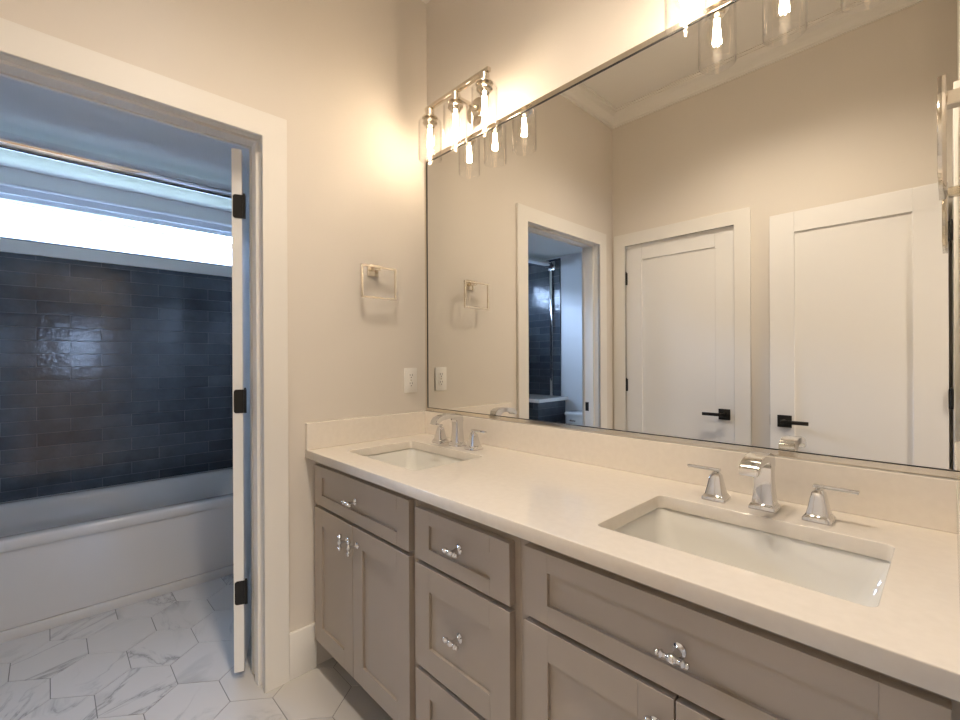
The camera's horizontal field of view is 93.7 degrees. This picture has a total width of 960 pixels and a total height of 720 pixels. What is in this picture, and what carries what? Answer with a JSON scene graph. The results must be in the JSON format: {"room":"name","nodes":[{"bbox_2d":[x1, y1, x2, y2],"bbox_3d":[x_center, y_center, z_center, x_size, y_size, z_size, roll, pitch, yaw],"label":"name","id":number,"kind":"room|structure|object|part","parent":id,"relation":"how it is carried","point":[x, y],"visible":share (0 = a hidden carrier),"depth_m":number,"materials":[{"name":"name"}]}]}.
{"room":"bathroom","nodes":[
{"label":"bathroom","id":0,"kind":"room"},
{"bbox_2d":[0,165,232,502],"bbox_3d":[-2.599,0.028,2.636,2.450,2.410,0.140,0,0,-44],"label":"wall","id":1,"kind":"structure","parent":0,"point":[11,177],"depth_m":2.81,"materials":[{"name":"white paint"}]},
{"bbox_2d":[0,185,231,276],"bbox_3d":[-2.404,-0.795,2.802,1.928,0.389,0.143,0,0,-44],"label":"window","id":2,"kind":"structure","parent":1,"relation":"in","point":[7,244],"depth_m":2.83,"materials":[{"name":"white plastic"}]},
{"bbox_3d":[-2.360,-0.637,2.757,1.928,0.072,0.018,0,0,-44],"label":"sill","id":3,"kind":"part","parent":2,"relation":"part of","materials":[{"name":"white ceramic"}]},
{"bbox_3d":[-2.446,-0.817,2.841,1.804,0.269,0.030,0,0,-44],"label":"sash","id":4,"kind":"part","parent":2,"relation":"part of","materials":[{"name":"white plastic"}]},
{"bbox_3d":[-2.438,-0.831,2.832,1.860,0.317,0.050,0,0,-44],"label":"frame","id":5,"kind":"part","parent":2,"relation":"part of","materials":[{"name":"white plastic"}]},
{"bbox_2d":[0,252,232,502],"bbox_3d":[-2.547,0.094,2.582,2.448,1.385,0.010,0,0,-44],"label":"wall tile","id":6,"kind":"structure","parent":1,"relation":"attached to","point":[111,374],"depth_m":2.80,"materials":[{"name":"blue tile"}]},
{"bbox_2d":[0,76,248,211],"bbox_3d":[-1.999,-1.129,2.003,2.690,0.100,1.890,0,0,-44],"label":"ceiling","id":7,"kind":"structure","parent":0,"point":[27,110],"depth_m":2.24,"materials":[{"name":"white paint"}]},
{"bbox_2d":[0,574,392,719],"bbox_3d":[-1.240,1.268,1.302,3.027,0.080,3.940,0,0,-44],"label":"floor","id":8,"kind":"structure","parent":0,"point":[169,656],"depth_m":1.75,"materials":[{"name":"white tile"}]},
{"bbox_2d":[0,468,233,643],"bbox_3d":[-2.105,1.009,2.466,1.976,0.445,0.781,0,0,-44],"label":"bathtub","id":9,"kind":"object","parent":8,"relation":"on","point":[65,558],"visible":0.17,"depth_m":2.31,"materials":[{"name":"white ceramic"}]},
{"bbox_2d":[0,468,232,552],"bbox_3d":[-2.105,0.979,2.466,1.976,0.385,0.781,0,0,-44],"label":"basin","id":10,"kind":"object","parent":9,"relation":"in","point":[189,513],"depth_m":2.49,"materials":[{"name":"white ceramic"}]},
{"bbox_2d":[314,462,418,719],"bbox_3d":[-0.236,0.803,1.731,0.622,0.839,0.688,0,0,-44],"label":"base cabinet","id":11,"kind":"object","parent":8,"relation":"on","point":[365,559],"visible":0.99,"depth_m":1.48,"materials":[{"name":"beige wood"}]},
{"bbox_3d":[-0.536,0.833,1.667,0.020,0.522,0.304,0,0,-44],"label":"door","id":12,"kind":"part","parent":11,"relation":"part of","materials":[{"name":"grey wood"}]},
{"bbox_3d":[-0.475,0.628,1.558,0.039,0.057,0.026,0,0,-44],"label":"knob","id":13,"kind":"part","parent":11,"relation":"part of","materials":[{"name":"silver metal"}]},
{"bbox_3d":[-0.444,0.489,1.537,0.039,0.026,0.057,0,0,-44],"label":"knob","id":14,"kind":"part","parent":11,"relation":"part of","materials":[{"name":"silver metal"}]},
{"bbox_3d":[-0.430,0.628,1.512,0.039,0.057,0.026,0,0,-44],"label":"knob","id":15,"kind":"part","parent":11,"relation":"part of","materials":[{"name":"silver metal"}]},
{"bbox_3d":[-0.421,0.484,1.544,0.020,0.150,0.641,0,0,-44],"label":"drawer","id":16,"kind":"part","parent":11,"relation":"part of","materials":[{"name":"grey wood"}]},
{"bbox_3d":[-0.314,0.832,1.434,0.020,0.522,0.334,0,0,-44],"label":"door","id":17,"kind":"part","parent":11,"relation":"part of","materials":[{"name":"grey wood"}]},
{"bbox_2d":[415,500,521,719],"bbox_3d":[0.142,0.802,1.343,0.614,0.839,0.393,0,0,-44],"label":"base cabinet","id":18,"kind":"object","parent":8,"relation":"on","point":[468,571],"visible":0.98,"depth_m":1.13,"materials":[{"name":"beige wood"}]},
{"bbox_3d":[-0.050,0.983,1.160,0.020,0.218,0.364,0,0,-44],"label":"drawer","id":19,"kind":"part","parent":18,"relation":"part of","materials":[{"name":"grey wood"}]},
{"bbox_3d":[-0.067,0.716,1.145,0.039,0.026,0.057,0,0,-44],"label":"knob","id":20,"kind":"part","parent":18,"relation":"part of","materials":[{"name":"silver metal"}]},
{"bbox_3d":[-0.068,0.487,1.144,0.039,0.026,0.057,0,0,-44],"label":"knob","id":21,"kind":"part","parent":18,"relation":"part of","materials":[{"name":"silver metal"}]},
{"bbox_3d":[-0.052,0.489,1.159,0.020,0.143,0.364,0,0,-44],"label":"drawer","id":22,"kind":"part","parent":18,"relation":"part of","materials":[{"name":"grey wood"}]},
{"bbox_3d":[-0.051,0.717,1.160,0.020,0.286,0.364,0,0,-44],"label":"drawer","id":23,"kind":"part","parent":18,"relation":"part of","materials":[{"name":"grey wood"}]},
{"bbox_2d":[521,538,959,719],"bbox_3d":[0.519,0.800,0.944,0.622,0.839,0.701,0,0,-44],"label":"base cabinet","id":24,"kind":"object","parent":8,"relation":"on","point":[598,643],"visible":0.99,"depth_m":0.77,"materials":[{"name":"beige wood"}]},
{"bbox_3d":[0.219,0.830,0.879,0.020,0.522,0.328,0,0,-44],"label":"door","id":25,"kind":"part","parent":24,"relation":"part of","materials":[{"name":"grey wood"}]},
{"bbox_2d":[305,411,959,701],"bbox_3d":[0.148,0.313,1.341,0.608,0.138,1.788,0,0,-44],"label":"countertop","id":26,"kind":"structure","parent":24,"relation":"on","point":[565,491],"depth_m":1.00,"materials":[{"name":"beige stone"}]},
{"bbox_2d":[365,448,464,470],"bbox_3d":[-0.251,0.465,1.695,0.376,0.160,0.524,0,0,-44],"label":"sink","id":27,"kind":"object","parent":26,"relation":"in","point":[412,459],"visible":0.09,"depth_m":1.90,"materials":[{"name":"white ceramic"}]},
{"bbox_2d":[430,413,486,450],"bbox_3d":[-0.129,0.284,1.813,0.152,0.134,0.344,0,0,-44],"label":"faucet","id":28,"kind":"object","parent":26,"relation":"on","point":[457,436],"visible":1,"depth_m":1.82,"materials":[{"name":"silver metal"}]},
{"bbox_3d":[-0.169,0.318,1.919,0.053,0.067,0.053,0,0,-44],"label":"handle","id":29,"kind":"part","parent":28,"relation":"part of","materials":[{"name":"silver metal"}]},
{"bbox_3d":[-0.132,0.235,1.810,0.144,0.036,0.037,0,0,-44],"label":"spout","id":30,"kind":"part","parent":28,"relation":"part of","materials":[{"name":"silver metal"}]},
{"bbox_3d":[-0.092,0.295,1.848,0.052,0.112,0.056,0,0,-44],"label":"spout","id":31,"kind":"part","parent":28,"relation":"part of","materials":[{"name":"silver metal"}]},
{"bbox_3d":[-0.025,0.317,1.769,0.053,0.067,0.053,0,0,-44],"label":"handle","id":32,"kind":"part","parent":28,"relation":"part of","materials":[{"name":"silver metal"}]},
{"bbox_3d":[-0.005,0.280,1.748,0.013,0.014,0.078,0,0,-44],"label":"lever","id":33,"kind":"part","parent":28,"relation":"part of","materials":[{"name":"silver metal"}]},
{"bbox_2d":[613,508,889,606],"bbox_3d":[0.512,0.462,0.899,0.376,0.160,0.524,0,0,-44],"label":"sink","id":34,"kind":"object","parent":26,"relation":"in","point":[860,579],"visible":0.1,"depth_m":0.98,"materials":[{"name":"white ceramic"}]},
{"bbox_2d":[687,451,859,525],"bbox_3d":[0.631,0.281,1.021,0.152,0.134,0.344,0,0,-44],"label":"faucet","id":35,"kind":"object","parent":26,"relation":"on","point":[758,465],"visible":1,"depth_m":1.03,"materials":[{"name":"silver metal"}]},
{"bbox_3d":[0.571,0.277,1.147,0.013,0.014,0.078,0,0,-44],"label":"lever","id":36,"kind":"part","parent":35,"relation":"part of","materials":[{"name":"silver metal"}]},
{"bbox_3d":[0.591,0.315,1.127,0.053,0.067,0.053,0,0,-44],"label":"handle","id":37,"kind":"part","parent":35,"relation":"part of","materials":[{"name":"silver metal"}]},
{"bbox_3d":[0.628,0.232,1.018,0.144,0.036,0.037,0,0,-44],"label":"spout","id":38,"kind":"part","parent":35,"relation":"part of","materials":[{"name":"silver metal"}]},
{"bbox_3d":[0.667,0.292,1.056,0.052,0.112,0.056,0,0,-44],"label":"spout","id":39,"kind":"part","parent":35,"relation":"part of","materials":[{"name":"silver metal"}]},
{"bbox_3d":[0.735,0.314,0.976,0.053,0.067,0.053,0,0,-44],"label":"handle","id":40,"kind":"part","parent":35,"relation":"part of","materials":[{"name":"silver metal"}]},
{"bbox_3d":[0.755,0.277,0.955,0.013,0.014,0.078,0,0,-44],"label":"lever","id":41,"kind":"part","parent":35,"relation":"part of","materials":[{"name":"silver metal"}]},
{"bbox_3d":[0.289,0.625,0.761,0.039,0.057,0.026,0,0,-44],"label":"knob","id":42,"kind":"part","parent":24,"relation":"part of","materials":[{"name":"silver metal"}]},
{"bbox_3d":[0.320,0.486,0.740,0.039,0.026,0.057,0,0,-44],"label":"knob","id":43,"kind":"part","parent":24,"relation":"part of","materials":[{"name":"silver metal"}]},
{"bbox_3d":[0.445,0.829,0.643,0.020,0.522,0.318,0,0,-44],"label":"door","id":44,"kind":"part","parent":24,"relation":"part of","materials":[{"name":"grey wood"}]},
{"bbox_2d":[0,0,426,664],"bbox_3d":[-0.935,-0.299,1.627,2.011,3.050,0.120,0,0,-44],"label":"wall","id":45,"kind":"structure","parent":0,"point":[347,78],"depth_m":1.84,"materials":[{"name":"paint"}]},
{"bbox_2d":[0,18,289,692],"bbox_3d":[-1.137,0.158,1.433,0.978,2.139,0.156,0,0,-44],"label":"door frame","id":46,"kind":"structure","parent":45,"relation":"attached to","point":[17,41],"depth_m":1.67,"materials":[{"name":"white wood"}]},
{"bbox_2d":[231,148,250,672],"bbox_3d":[-1.073,0.194,2.082,0.145,2.000,0.797,0,0,-22],"label":"door","id":47,"kind":"structure","parent":45,"relation":"in","point":[239,175],"depth_m":1.72,"materials":[{"name":"white wood"}]},
{"bbox_3d":[-1.075,0.133,2.085,0.019,1.656,0.558,0,0,-22],"label":"panel","id":48,"kind":"part","parent":47,"relation":"part of","materials":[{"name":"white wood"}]},
{"bbox_2d":[289,622,316,679],"bbox_3d":[-0.693,1.137,1.761,0.108,0.177,0.015,0,0,-44],"label":"baseboard","id":49,"kind":"structure","parent":45,"relation":"attached to","point":[302,641],"depth_m":1.75,"materials":[{"name":"white wood"}]},
{"bbox_2d":[361,263,396,300],"bbox_3d":[-0.454,-0.342,1.964,0.172,0.156,0.061,0,0,-44],"label":"towel ring","id":50,"kind":"object","parent":45,"relation":"attached to","point":[372,270],"visible":1,"depth_m":1.97,"materials":[{"name":"silver metal"}]},
{"bbox_3d":[-0.457,-0.394,1.967,0.052,0.052,0.051,0,0,-44],"label":"wall plate","id":51,"kind":"part","parent":50,"relation":"part of","materials":[{"name":"silver metal"}]},
{"bbox_2d":[404,368,416,392],"bbox_3d":[-0.326,0.095,2.121,0.072,0.116,0.008,0,0,-44],"label":"wall outlet","id":52,"kind":"object","parent":45,"relation":"attached to","point":[410,374],"visible":1,"depth_m":2.12,"materials":[{"name":"white plastic"}]},
{"bbox_2d":[408,373,413,378],"bbox_3d":[-0.324,0.075,2.119,0.033,0.033,0.002,0,0,-44],"label":"socket","id":53,"kind":"object","parent":52,"relation":"attached to","point":[410,375],"depth_m":2.12,"materials":[{"name":"grey plastic"}]},
{"bbox_2d":[408,381,413,387],"bbox_3d":[-0.324,0.114,2.119,0.033,0.033,0.002,0,0,-44],"label":"socket","id":54,"kind":"object","parent":52,"relation":"attached to","point":[410,383],"depth_m":2.12,"materials":[{"name":"grey plastic"}]},
{"bbox_2d":[426,0,719,157],"bbox_3d":[0.408,-0.305,1.592,0.120,3.050,1.790,0,0,-44],"label":"wall","id":55,"kind":"structure","parent":0,"point":[531,48],"depth_m":1.75,"materials":[{"name":"paint"}]},
{"bbox_2d":[418,66,497,160],"bbox_3d":[-0.071,-0.998,1.871,0.182,0.247,0.441,0,0,-44],"label":"vanity light","id":56,"kind":"object","parent":55,"relation":"attached to","point":[478,108],"visible":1,"depth_m":1.84,"materials":[{"name":"silver metal"}]},
{"bbox_2d":[422,108,437,128],"bbox_3d":[-0.218,-1.054,1.966,0.068,0.076,0.068,0,0,-44],"label":"socket","id":57,"kind":"object","parent":56,"relation":"attached to","point":[429,119],"depth_m":1.95,"materials":[{"name":"silver metal"}]},
{"bbox_3d":[-0.218,-0.959,1.966,0.101,0.170,0.101,0,0,-44],"label":"lamp shade","id":58,"kind":"part","parent":56,"relation":"part of","materials":[{"name":"clear glass"}]},
{"bbox_2d":[447,91,463,113],"bbox_3d":[-0.101,-1.054,1.843,0.068,0.076,0.068,0,0,-44],"label":"socket","id":59,"kind":"object","parent":56,"relation":"attached to","point":[455,102],"depth_m":1.83,"materials":[{"name":"silver metal"}]},
{"bbox_3d":[-0.063,-1.078,1.880,0.122,0.030,0.030,0,0,-44],"label":"arm","id":60,"kind":"part","parent":56,"relation":"part of","materials":[{"name":"silver metal"}]},
{"bbox_3d":[-0.013,-1.063,1.927,0.018,0.117,0.117,0,0,-44],"label":"wall plate","id":61,"kind":"part","parent":56,"relation":"part of","materials":[{"name":"silver metal"}]},
{"bbox_2d":[476,71,492,95],"bbox_3d":[0.017,-1.054,1.720,0.068,0.076,0.068,0,0,-44],"label":"socket","id":62,"kind":"object","parent":56,"relation":"attached to","point":[484,85],"depth_m":1.70,"materials":[{"name":"silver metal"}]},
{"bbox_3d":[0.017,-0.960,1.720,0.101,0.170,0.101,0,0,-44],"label":"lamp shade","id":63,"kind":"part","parent":56,"relation":"part of","materials":[{"name":"clear glass"}]},
{"bbox_2d":[664,0,706,35],"bbox_3d":[0.683,-1.001,1.083,0.182,0.247,0.441,0,0,-44],"label":"vanity light","id":64,"kind":"object","parent":55,"relation":"attached to","point":[681,1],"visible":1,"depth_m":1.18,"materials":[{"name":"clear glass"}]},
{"bbox_2d":[425,0,959,478],"bbox_3d":[0.358,-0.367,1.544,0.017,1.218,1.788,0,0,-44],"label":"wall mirror","id":65,"kind":"object","parent":55,"relation":"attached to","point":[732,230],"visible":1,"depth_m":1.21,"materials":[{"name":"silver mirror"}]},
{"bbox_2d":[425,411,959,533],"bbox_3d":[0.356,0.296,1.540,0.032,0.106,1.788,0,0,-44],"label":"backsplash","id":66,"kind":"structure","parent":55,"relation":"attached to","point":[920,500],"depth_m":1.19,"materials":[{"name":"beige stone"}]},
{"bbox_3d":[0.386,-0.304,0.249,2.011,3.050,0.120,0,0,-44],"label":"wall","id":67,"kind":"structure","parent":0,"visible":0},
{"bbox_2d":[937,75,959,199],"bbox_3d":[0.750,-0.355,0.709,0.172,0.156,0.041,0,0,-44],"label":"towel ring","id":68,"kind":"object","parent":67,"relation":"attached to","point":[953,96],"visible":1,"depth_m":0.66,"materials":[{"name":"silver metal"}]},
{"bbox_3d":[0.753,-0.407,0.705,0.052,0.052,0.031,0,0,-44],"label":"wall plate","id":69,"kind":"part","parent":68,"relation":"part of","materials":[{"name":"silver metal"}]},
{"bbox_3d":[-2.921,0.031,1.115,0.120,2.410,1.890,0,0,-44],"label":"wall","id":70,"kind":"structure","parent":0,"visible":0},
{"bbox_2d":[0,131,231,198],"bbox_3d":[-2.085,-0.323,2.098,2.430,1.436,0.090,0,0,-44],"label":"shower rail","id":71,"kind":"object","parent":70,"relation":"attached to","point":[8,141],"visible":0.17,"depth_m":2.27,"materials":[{"name":"silver metal"}]}
]}

